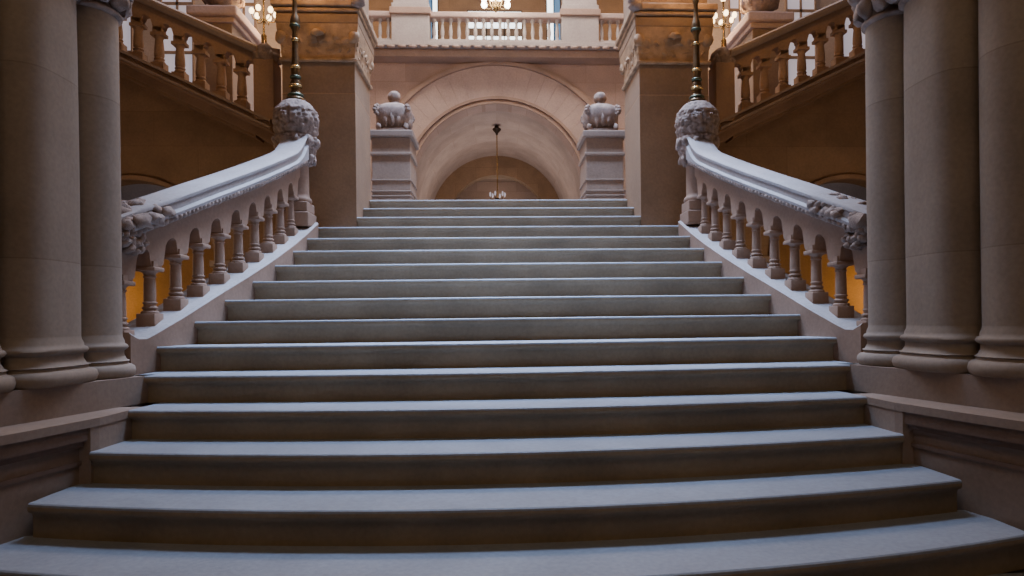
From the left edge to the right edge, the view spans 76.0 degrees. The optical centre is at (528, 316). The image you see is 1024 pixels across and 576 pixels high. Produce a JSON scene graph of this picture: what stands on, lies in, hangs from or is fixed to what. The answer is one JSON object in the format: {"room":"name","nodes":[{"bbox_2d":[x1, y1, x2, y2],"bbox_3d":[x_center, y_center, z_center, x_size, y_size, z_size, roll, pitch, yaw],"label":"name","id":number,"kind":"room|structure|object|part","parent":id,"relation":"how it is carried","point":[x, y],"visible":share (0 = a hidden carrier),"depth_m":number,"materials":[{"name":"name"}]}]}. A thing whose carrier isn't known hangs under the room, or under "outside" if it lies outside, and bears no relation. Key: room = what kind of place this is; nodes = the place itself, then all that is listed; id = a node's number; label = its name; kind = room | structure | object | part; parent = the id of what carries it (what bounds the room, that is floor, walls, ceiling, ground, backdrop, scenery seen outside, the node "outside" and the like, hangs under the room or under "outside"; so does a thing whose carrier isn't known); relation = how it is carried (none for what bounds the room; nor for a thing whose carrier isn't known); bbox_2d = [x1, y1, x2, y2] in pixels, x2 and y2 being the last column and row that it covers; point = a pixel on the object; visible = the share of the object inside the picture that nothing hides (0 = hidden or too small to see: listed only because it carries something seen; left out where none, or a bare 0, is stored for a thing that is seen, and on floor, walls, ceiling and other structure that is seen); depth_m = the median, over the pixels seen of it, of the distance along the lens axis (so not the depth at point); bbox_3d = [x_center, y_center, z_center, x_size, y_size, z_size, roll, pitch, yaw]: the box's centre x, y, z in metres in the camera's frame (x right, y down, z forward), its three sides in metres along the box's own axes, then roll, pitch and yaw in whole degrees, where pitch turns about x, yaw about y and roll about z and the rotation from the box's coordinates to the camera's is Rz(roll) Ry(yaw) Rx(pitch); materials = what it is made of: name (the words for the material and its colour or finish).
{"room":"historic interior","nodes":[
{"label":"historic interior","id":0,"kind":"room"},
{"bbox_2d":[119,76,275,260],"bbox_3d":[-4.727,-1.140,7.677,4.220,5.528,0.200,-1,0,-3],"label":"wall","id":1,"kind":"structure","parent":0,"point":[163,139],"depth_m":7.61,"materials":[{"name":"brown stone"}]},
{"bbox_2d":[121,175,230,270],"bbox_3d":[-4.576,-0.008,7.535,2.280,3.240,0.090,-1,0,-3],"label":"arch","id":2,"kind":"object","parent":1,"relation":"attached to","point":[123,177],"visible":0.14,"depth_m":7.55,"materials":[{"name":"brown stone"}]},
{"bbox_3d":[-4.591,-1.133,7.559,1.980,0.990,0.050,-1,0,-3],"label":"arch mould","id":3,"kind":"part","parent":2,"relation":"part of","materials":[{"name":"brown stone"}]},
{"bbox_2d":[119,49,274,144],"bbox_3d":[-4.871,-2.969,7.910,3.980,2.106,1.735,-1,0,-3],"label":"stair stringer","id":4,"kind":"object","parent":1,"relation":"on","point":[134,69],"visible":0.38,"depth_m":7.29,"materials":[{"name":"brown stone"}]},
{"bbox_2d":[119,0,257,109],"bbox_3d":[-4.910,-3.462,7.176,3.840,2.417,0.240,-1,0,-3],"label":"balustrade","id":5,"kind":"object","parent":4,"relation":"on","point":[162,16],"visible":0.68,"depth_m":7.18,"materials":[{"name":"stone"}]},
{"bbox_3d":[-4.921,-3.615,7.176,3.818,1.929,0.100,-1,0,-3],"label":"arcaded panel","id":6,"kind":"part","parent":5,"relation":"part of","materials":[{"name":"brown stone"}]},
{"bbox_3d":[-4.914,-3.766,7.177,3.840,1.809,0.240,-1,0,-3],"label":"handrail","id":7,"kind":"part","parent":5,"relation":"part of","materials":[{"name":"stone"}]},
{"bbox_2d":[186,0,260,110],"bbox_3d":[-3.796,-3.366,8.253,0.590,1.760,0.960,-1,0,-3],"label":"pedestal","id":8,"kind":"object","parent":4,"relation":"on","point":[226,15],"visible":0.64,"depth_m":7.88,"materials":[{"name":"stone"}]},
{"bbox_2d":[252,42,281,120],"bbox_3d":[-2.905,-2.596,7.276,0.300,0.892,0.309,-1,0,-3],"label":"side newel","id":9,"kind":"object","parent":4,"relation":"on","point":[266,63],"visible":0.91,"depth_m":7.15,"materials":[{"name":"brown stone"}]},
{"bbox_2d":[249,0,275,43],"bbox_3d":[-2.945,-3.311,7.274,0.284,0.624,0.304,-1,0,-3],"label":"candelabrum","id":10,"kind":"object","parent":9,"relation":"on","point":[258,7],"visible":0.9,"depth_m":7.25,"materials":[{"name":"gold metal"}]},
{"bbox_3d":[-2.945,-3.279,7.274,0.060,0.560,0.060,-1,0,-3],"label":"stem","id":11,"kind":"part","parent":10,"relation":"part of","materials":[{"name":"gold metal"}]},
{"bbox_3d":[-2.908,-2.908,7.277,0.300,0.268,0.309,-1,0,-3],"label":"carved knob","id":12,"kind":"part","parent":9,"relation":"part of","materials":[{"name":"stone"}]},
{"bbox_2d":[121,0,282,322],"bbox_3d":[-4.867,-3.619,9.482,4.200,10.500,0.200,-1,0,-3],"label":"wall","id":13,"kind":"structure","parent":0,"point":[134,294],"depth_m":9.35,"materials":[{"name":"orange paint"}]},
{"bbox_2d":[122,17,133,52],"bbox_3d":[-5.866,-4.157,9.309,0.460,2.240,0.050,-1,0,-3],"label":"window","id":14,"kind":"structure","parent":13,"relation":"in","point":[128,31],"depth_m":9.32,"materials":[{"name":"grey glass"}]},
{"bbox_3d":[-5.866,-4.157,9.309,0.460,2.240,0.050,-1,0,-3],"label":"frame","id":15,"kind":"part","parent":14,"relation":"part of","materials":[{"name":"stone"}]},
{"bbox_2d":[160,0,194,81],"bbox_3d":[-5.018,-4.168,9.351,0.460,2.240,0.050,-1,0,-3],"label":"window","id":16,"kind":"structure","parent":13,"relation":"in","point":[170,50],"depth_m":9.35,"materials":[{"name":"grey glass"}]},
{"bbox_2d":[239,0,256,29],"bbox_3d":[-4.089,-4.179,9.398,0.340,2.240,0.050,-1,0,-3],"label":"window","id":17,"kind":"structure","parent":13,"relation":"in","point":[248,3],"depth_m":9.40,"materials":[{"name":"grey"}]},
{"bbox_2d":[369,0,623,40],"bbox_3d":[-0.755,-6.653,14.606,13.000,4.500,0.200,-1,0,-3],"label":"wall","id":18,"kind":"structure","parent":0,"point":[533,6],"depth_m":14.50,"materials":[{"name":"brown paint"}]},
{"bbox_2d":[429,0,432,38],"bbox_3d":[-2.216,-6.936,14.408,0.190,2.540,0.050,-1,0,-3],"label":"window","id":19,"kind":"structure","parent":18,"relation":"in","point":[430,1],"depth_m":14.41,"materials":[{"name":"blue glass"}]},
{"bbox_2d":[433,0,438,38],"bbox_3d":[-2.071,-6.938,14.416,0.140,2.540,0.050,-1,0,-3],"label":"window","id":20,"kind":"structure","parent":18,"relation":"in","point":[435,2],"depth_m":14.42,"materials":[{"name":"white glass"}]},
{"bbox_3d":[-2.071,-6.938,14.416,0.140,2.540,0.050,-1,0,-3],"label":"frame","id":21,"kind":"part","parent":20,"relation":"part of","materials":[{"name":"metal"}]},
{"bbox_2d":[467,10,522,39],"bbox_3d":[-0.755,-6.373,14.479,1.220,0.780,0.050,-1,0,-3],"label":"window","id":22,"kind":"structure","parent":18,"relation":"in","point":[471,24],"depth_m":14.47,"materials":[{"name":"white glass"}]},
{"bbox_2d":[546,0,554,39],"bbox_3d":[0.466,-6.968,14.543,0.180,2.540,0.050,-1,0,-3],"label":"window","id":23,"kind":"structure","parent":18,"relation":"in","point":[549,3],"depth_m":14.55,"materials":[{"name":"white glass"}]},
{"bbox_2d":[554,0,560,39],"bbox_3d":[0.621,-6.970,14.551,0.170,2.540,0.050,-1,0,-3],"label":"window","id":24,"kind":"structure","parent":18,"relation":"in","point":[557,3],"depth_m":14.55,"materials":[{"name":"blue glass"}]},
{"bbox_2d":[435,156,558,199],"bbox_3d":[-0.777,-2.870,15.942,4.800,3.056,0.300,-1,0,-3],"label":"wall","id":25,"kind":"structure","parent":0,"point":[476,170],"depth_m":15.80,"materials":[{"name":"brown stone"}]},
{"bbox_2d":[456,182,537,199],"bbox_3d":[-0.884,-2.862,18.089,4.800,3.056,0.200,-1,0,-3],"label":"wall","id":26,"kind":"structure","parent":0,"point":[477,190],"depth_m":17.99,"materials":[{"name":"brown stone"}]},
{"bbox_2d":[478,178,515,181],"bbox_3d":[-0.843,-3.794,17.044,4.800,0.200,1.900,-1,0,-3],"label":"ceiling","id":27,"kind":"structure","parent":0,"point":[487,179],"depth_m":17.75,"materials":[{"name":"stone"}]},
{"bbox_2d":[416,111,579,199],"bbox_3d":[-0.688,-3.210,14.095,3.700,1.850,3.400,-1,0,-3],"label":"vault","id":28,"kind":"object","parent":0,"point":[467,139],"visible":0.63,"depth_m":13.75,"materials":[{"name":"stone"}]},
{"bbox_2d":[489,125,505,199],"bbox_3d":[-0.646,-3.048,13.296,0.333,1.720,0.322,-1,0,-3],"label":"lamp","id":29,"kind":"object","parent":28,"relation":"hanging from","point":[496,129],"visible":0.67,"depth_m":13.28,"materials":[{"name":"metal"}]},
{"bbox_3d":[-0.646,-3.068,13.296,0.022,1.320,0.022,-1,0,-25],"label":"rod","id":30,"kind":"part","parent":29,"relation":"part of","materials":[{"name":"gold metal"}]},
{"bbox_2d":[370,63,625,198],"bbox_3d":[-0.591,-3.064,12.197,13.000,3.416,0.400,-1,0,-3],"label":"wall","id":31,"kind":"structure","parent":0,"point":[385,78],"depth_m":12.07,"materials":[{"name":"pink stone"}]},
{"bbox_2d":[370,62,625,198],"bbox_3d":[-0.578,-3.025,11.948,4.800,3.336,0.100,-1,0,-3],"label":"arch","id":32,"kind":"object","parent":31,"relation":"attached to","point":[443,92],"visible":0.54,"depth_m":11.96,"materials":[{"name":"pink stone"}]},
{"bbox_2d":[707,0,866,313],"bbox_3d":[3.921,-3.725,9.923,4.200,10.500,0.200,-1,0,-3],"label":"wall","id":33,"kind":"structure","parent":0,"point":[854,286],"depth_m":9.84,"materials":[{"name":"orange paint"}]},
{"bbox_2d":[728,0,744,35],"bbox_3d":[3.142,-4.266,9.761,0.340,2.240,0.050,-1,0,-3],"label":"window","id":34,"kind":"structure","parent":33,"relation":"in","point":[733,5],"depth_m":9.76,"materials":[{"name":"grey glass"}]},
{"bbox_2d":[785,0,815,85],"bbox_3d":[4.070,-4.277,9.807,0.460,2.240,0.050,-1,0,-3],"label":"window","id":35,"kind":"structure","parent":33,"relation":"in","point":[801,8],"depth_m":9.81,"materials":[{"name":"grey glass"}]},
{"bbox_2d":[842,18,864,58],"bbox_3d":[4.919,-4.287,9.850,0.460,2.240,0.050,-1,0,-3],"label":"window","id":36,"kind":"structure","parent":33,"relation":"in","point":[847,38],"depth_m":9.85,"materials":[{"name":"grey glass"}]},
{"bbox_2d":[718,77,865,255],"bbox_3d":[4.021,-1.245,8.116,4.220,5.528,0.200,-1,0,-3],"label":"wall","id":37,"kind":"structure","parent":0,"point":[825,137],"depth_m":7.99,"materials":[{"name":"brown stone"}]},
{"bbox_2d":[718,51,864,143],"bbox_3d":[4.097,-3.077,8.360,3.980,2.106,1.735,-1,0,-3],"label":"flight","id":38,"kind":"object","parent":37,"relation":"on","point":[846,72],"visible":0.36,"depth_m":7.63,"materials":[{"name":"brown stone"}]},
{"bbox_2d":[709,46,735,121],"bbox_3d":[2.219,-2.658,7.533,0.300,0.892,0.309,-1,0,-3],"label":"side newel","id":39,"kind":"object","parent":38,"relation":"on","point":[722,67],"visible":0.91,"depth_m":7.41,"materials":[{"name":"brown stone"}]},
{"bbox_3d":[2.215,-2.970,7.534,0.300,0.268,0.309,-1,0,-3],"label":"carved knob","id":40,"kind":"part","parent":39,"relation":"part of","materials":[{"name":"stone"}]},
{"bbox_2d":[713,0,736,46],"bbox_3d":[2.238,-3.374,7.534,0.284,0.624,0.304,-1,0,-3],"label":"candelabrum","id":41,"kind":"object","parent":39,"relation":"on","point":[721,24],"visible":0.88,"depth_m":7.52,"materials":[{"name":"gold metal"}]},
{"bbox_3d":[2.238,-3.342,7.534,0.060,0.560,0.060,-1,0,-3],"label":"stem","id":42,"kind":"part","parent":41,"relation":"part of","materials":[{"name":"gold metal"}]},
{"bbox_2d":[726,0,793,112],"bbox_3d":[2.985,-3.447,8.593,0.590,1.760,0.960,-1,0,-3],"label":"pedestal","id":43,"kind":"object","parent":38,"relation":"on","point":[760,18],"visible":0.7,"depth_m":8.22,"materials":[{"name":"stone"}]},
{"bbox_2d":[729,0,864,111],"bbox_3d":[4.198,-3.571,7.633,3.840,2.417,0.240,-1,0,-3],"label":"balustrade","id":44,"kind":"object","parent":38,"relation":"on","point":[834,15],"visible":0.7,"depth_m":7.53,"materials":[{"name":"stone"}]},
{"bbox_3d":[4.194,-3.875,7.634,3.840,1.809,0.240,-1,0,-3],"label":"handrail","id":45,"kind":"part","parent":44,"relation":"part of","materials":[{"name":"stone"}]},
{"bbox_3d":[4.205,-3.724,7.634,3.818,1.929,0.100,-1,0,-3],"label":"arcaded panel","id":46,"kind":"part","parent":44,"relation":"part of","materials":[{"name":"brown stone"}]},
{"bbox_2d":[762,174,865,262],"bbox_3d":[3.913,-0.110,7.961,2.280,3.240,0.090,-1,0,-3],"label":"arch","id":47,"kind":"object","parent":37,"relation":"attached to","point":[845,176],"visible":0.1,"depth_m":7.96,"materials":[{"name":"brown stone"}]},
{"bbox_3d":[-0.478,-8.976,8.521,13.400,0.100,19.800,-1,0,-3],"label":"ceiling","id":48,"kind":"structure","parent":0,"visible":0},
{"bbox_2d":[481,0,509,11],"bbox_3d":[-0.590,-7.066,11.211,0.503,3.700,0.570,-1,0,-3],"label":"chandelier","id":49,"kind":"object","parent":48,"relation":"hanging from","point":[495,3],"visible":1,"depth_m":11.20,"materials":[{"name":"gold metal"}]},
{"bbox_3d":[-0.774,-5.388,11.311,0.105,0.130,0.110,-1,0,-3],"label":"globe","id":50,"kind":"part","parent":49,"relation":"part of","materials":[{"name":"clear glass"}]},
{"bbox_3d":[-0.376,-5.393,11.331,0.105,0.130,0.110,-1,0,-3],"label":"globe","id":51,"kind":"part","parent":49,"relation":"part of","materials":[{"name":"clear glass"}]},
{"bbox_3d":[-0.349,1.623,8.487,13.000,0.100,19.400,-1,0,-3],"label":"floor","id":52,"kind":"structure","parent":0,"visible":0},
{"bbox_2d":[0,345,15,392],"bbox_3d":[-2.603,-0.957,2.900,0.704,2.600,0.706,-1,0,-3],"label":"stone column","id":53,"kind":"structure","parent":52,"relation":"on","point":[7,382],"depth_m":2.96,"materials":[{"name":"stone"}]},
{"bbox_2d":[0,0,98,389],"bbox_3d":[-2.578,-0.956,3.302,0.863,2.600,0.836,-1,0,-3],"label":"column","id":54,"kind":"object","parent":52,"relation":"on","point":[41,339],"visible":0.93,"depth_m":3.15,"materials":[{"name":"stone"}]},
{"bbox_2d":[0,374,154,544],"bbox_3d":[-2.688,0.962,2.104,1.304,1.240,3.480,-1,0,-3],"label":"plinth","id":55,"kind":"object","parent":52,"relation":"on","point":[48,436],"visible":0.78,"depth_m":3.05,"materials":[{"name":"stone"}]},
{"bbox_3d":[-2.703,1.058,1.738,1.234,1.045,2.750,-1,0,-3],"label":"wall panel","id":56,"kind":"part","parent":55,"relation":"part of","materials":[{"name":"stone"}]},
{"bbox_3d":[-2.536,0.625,1.748,0.979,0.178,2.750,-1,0,-3],"label":"moulding","id":57,"kind":"part","parent":55,"relation":"part of","materials":[{"name":"stone"}]},
{"bbox_2d":[76,0,135,379],"bbox_3d":[-2.485,-0.956,3.683,0.593,2.600,0.576,-1,0,16],"label":"stone column","id":58,"kind":"structure","parent":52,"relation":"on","point":[99,22],"depth_m":3.59,"materials":[{"name":"stone"}]},
{"bbox_2d":[270,0,377,226],"bbox_3d":[-2.151,-1.859,7.247,1.079,6.900,1.102,-1,0,-3],"label":"pier","id":59,"kind":"object","parent":52,"relation":"on","point":[337,38],"visible":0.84,"depth_m":6.89,"materials":[{"name":"stone"}]},
{"bbox_3d":[-2.243,-3.248,7.302,0.935,0.120,0.995,-1,0,-3],"label":"cornice","id":60,"kind":"part","parent":59,"relation":"part of","materials":[{"name":"stone"}]},
{"bbox_2d":[0,199,1023,575],"bbox_3d":[-0.176,0.087,4.678,5.050,2.947,6.930,-1,0,-3],"label":"staircase","id":61,"kind":"structure","parent":52,"relation":"on","point":[419,387],"depth_m":3.41,"materials":[{"name":"grey stone"}]},
{"bbox_2d":[121,133,308,334],"bbox_3d":[-2.353,-0.791,5.064,0.354,1.969,2.526,-1,0,8],"label":"balustrade","id":62,"kind":"object","parent":61,"relation":"on","point":[158,226],"visible":0.84,"depth_m":4.71,"materials":[{"name":"stone"}]},
{"bbox_3d":[-2.349,-0.840,5.062,0.165,1.293,2.433,-1,0,7],"label":"arcaded panel","id":63,"kind":"part","parent":62,"relation":"part of","materials":[{"name":"stone"}]},
{"bbox_3d":[-2.244,-0.976,5.067,0.107,1.065,2.434,-1,0,7],"label":"moulding","id":64,"kind":"part","parent":62,"relation":"part of","materials":[{"name":"stone"}]},
{"bbox_3d":[-2.352,-1.102,5.072,0.322,1.346,2.508,-1,0,7],"label":"handrail","id":65,"kind":"part","parent":62,"relation":"part of","materials":[{"name":"stone"}]},
{"bbox_2d":[271,98,320,226],"bbox_3d":[-2.279,-1.496,6.420,0.461,1.252,0.452,-1,0,-3],"label":"newel post","id":66,"kind":"object","parent":61,"relation":"on","point":[292,118],"visible":0.58,"depth_m":6.29,"materials":[{"name":"stone"}]},
{"bbox_2d":[286,0,305,100],"bbox_3d":[-2.296,-2.836,6.442,0.466,1.442,0.453,-1,0,-3],"label":"lamp standard","id":67,"kind":"object","parent":66,"relation":"on","point":[295,85],"visible":0.95,"depth_m":6.39,"materials":[{"name":"brown metal"}]},
{"bbox_2d":[674,100,719,224],"bbox_3d":[1.706,-1.544,6.620,0.461,1.252,0.452,-1,0,-3],"label":"newel post","id":68,"kind":"object","parent":61,"relation":"on","point":[698,119],"visible":0.65,"depth_m":6.48,"materials":[{"name":"stone"}]},
{"bbox_2d":[688,0,705,102],"bbox_3d":[1.688,-2.884,6.642,0.466,1.442,0.453,-1,0,-3],"label":"lamp standard","id":69,"kind":"object","parent":68,"relation":"on","point":[696,88],"visible":0.97,"depth_m":6.59,"materials":[{"name":"brown metal"}]},
{"bbox_2d":[685,135,867,325],"bbox_3d":[1.936,-0.843,5.281,0.359,1.968,2.524,-1,0,-13],"label":"balustrade","id":70,"kind":"object","parent":61,"relation":"on","point":[832,223],"visible":0.86,"depth_m":4.93,"materials":[{"name":"stone"}]},
{"bbox_3d":[1.921,-1.154,5.287,0.322,1.346,2.508,-1,0,-12],"label":"handrail","id":71,"kind":"part","parent":70,"relation":"part of","materials":[{"name":"stone"}]},
{"bbox_3d":[1.817,-1.025,5.271,0.107,1.065,2.430,-1,0,-13],"label":"moulding","id":72,"kind":"part","parent":70,"relation":"part of","materials":[{"name":"stone"}]},
{"bbox_3d":[1.925,-0.891,5.277,0.165,1.293,2.433,-1,0,-13],"label":"arcaded panel","id":73,"kind":"part","parent":70,"relation":"part of","materials":[{"name":"stone"}]},
{"bbox_2d":[615,0,717,225],"bbox_3d":[1.489,-1.903,7.430,1.072,6.900,1.102,-1,0,-3],"label":"pier","id":74,"kind":"object","parent":52,"relation":"on","point":[654,41],"visible":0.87,"depth_m":7.07,"materials":[{"name":"stone"}]},
{"bbox_3d":[1.537,-3.293,7.491,0.935,0.120,0.995,-1,0,-3],"label":"cornice","id":75,"kind":"part","parent":74,"relation":"part of","materials":[{"name":"stone"}]},
{"bbox_2d":[839,363,1023,572],"bbox_3d":[2.601,0.898,2.370,1.304,1.240,3.480,-1,0,-3],"label":"plinth","id":76,"kind":"object","parent":52,"relation":"on","point":[969,428],"visible":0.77,"depth_m":3.13,"materials":[{"name":"stone"}]},
{"bbox_2d":[847,0,905,366],"bbox_3d":[2.199,-1.012,3.918,0.593,2.600,0.576,-1,0,16],"label":"stone column","id":77,"kind":"structure","parent":76,"relation":"on","point":[881,22],"depth_m":3.81,"materials":[{"name":"stone"}]},
{"bbox_2d":[885,0,981,373],"bbox_3d":[2.325,-1.015,3.548,0.863,2.600,0.836,-1,0,-3],"label":"column","id":78,"kind":"object","parent":76,"relation":"on","point":[942,168],"visible":0.67,"depth_m":3.38,"materials":[{"name":"stone"}]},
{"bbox_3d":[2.478,0.564,2.000,0.979,0.178,2.750,-1,0,-3],"label":"moulding","id":79,"kind":"part","parent":76,"relation":"part of","materials":[{"name":"stone"}]},
{"bbox_3d":[2.656,0.994,2.007,1.234,1.045,2.750,-1,0,-3],"label":"wall panel","id":80,"kind":"part","parent":76,"relation":"part of","materials":[{"name":"stone"}]},
{"bbox_2d":[967,0,1023,378],"bbox_3d":[2.390,-1.017,3.150,0.704,2.600,0.706,-1,0,-3],"label":"stone column","id":81,"kind":"structure","parent":76,"relation":"on","point":[1000,338],"depth_m":3.08,"materials":[{"name":"stone"}]},
{"bbox_3d":[-0.674,-4.708,13.451,13.000,0.120,2.100,-1,0,-3],"label":"floor","id":82,"kind":"structure","parent":0,"visible":0},
{"bbox_2d":[369,6,623,64],"bbox_3d":[-0.618,-5.038,11.959,7.230,0.810,0.888,-1,0,-3],"label":"balcony balustrade","id":83,"kind":"object","parent":82,"relation":"on","point":[411,41],"visible":0.56,"depth_m":11.64,"materials":[{"name":"stone"}]},
{"bbox_2d":[391,0,429,6],"bbox_3d":[-2.113,-7.041,11.636,0.660,3.230,0.300,-1,0,-3],"label":"column","id":84,"kind":"structure","parent":83,"relation":"on","point":[405,3],"depth_m":11.49,"materials":[{"name":"stone"}]},
{"bbox_3d":[-0.601,-4.813,11.973,7.200,0.080,0.860,-1,0,-3],"label":"cornice","id":85,"kind":"part","parent":83,"relation":"part of","materials":[{"name":"stone"}]},
{"bbox_3d":[-0.595,-5.354,11.720,7.200,0.100,0.230,-1,0,-3],"label":"rail","id":86,"kind":"part","parent":83,"relation":"part of","materials":[{"name":"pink stone"}]},
{"bbox_3d":[-0.596,-4.703,11.893,7.200,0.140,0.420,-1,0,-3],"label":"bed mould","id":87,"kind":"part","parent":83,"relation":"part of","materials":[{"name":"stone"}]},
{"bbox_3d":[-0.616,-4.759,11.563,7.186,0.067,0.098,-1,0,-3],"label":"moulding","id":88,"kind":"part","parent":83,"relation":"part of","materials":[{"name":"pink stone"}]},
{"bbox_2d":[561,0,598,8],"bbox_3d":[0.883,-7.077,11.786,0.660,3.230,0.300,-1,0,-3],"label":"column","id":89,"kind":"structure","parent":83,"relation":"on","point":[577,4],"depth_m":11.65,"materials":[{"name":"stone"}]},
{"bbox_3d":[-0.615,-1.281,13.101,13.000,0.144,10.180,-1,0,-3],"label":"floor","id":90,"kind":"structure","parent":0,"visible":0},
{"bbox_2d":[370,91,418,199],"bbox_3d":[-1.754,-2.151,8.556,0.560,1.596,0.690,-1,0,-3],"label":"pedestal","id":91,"kind":"object","parent":90,"relation":"on","point":[395,145],"visible":0.94,"depth_m":8.26,"materials":[{"name":"stone"}]},
{"bbox_2d":[577,92,624,199],"bbox_3d":[0.952,-2.184,8.692,0.560,1.596,0.690,-1,0,-3],"label":"pedestal","id":92,"kind":"object","parent":90,"relation":"on","point":[600,144],"visible":0.98,"depth_m":8.39,"materials":[{"name":"stone"}]}
]}

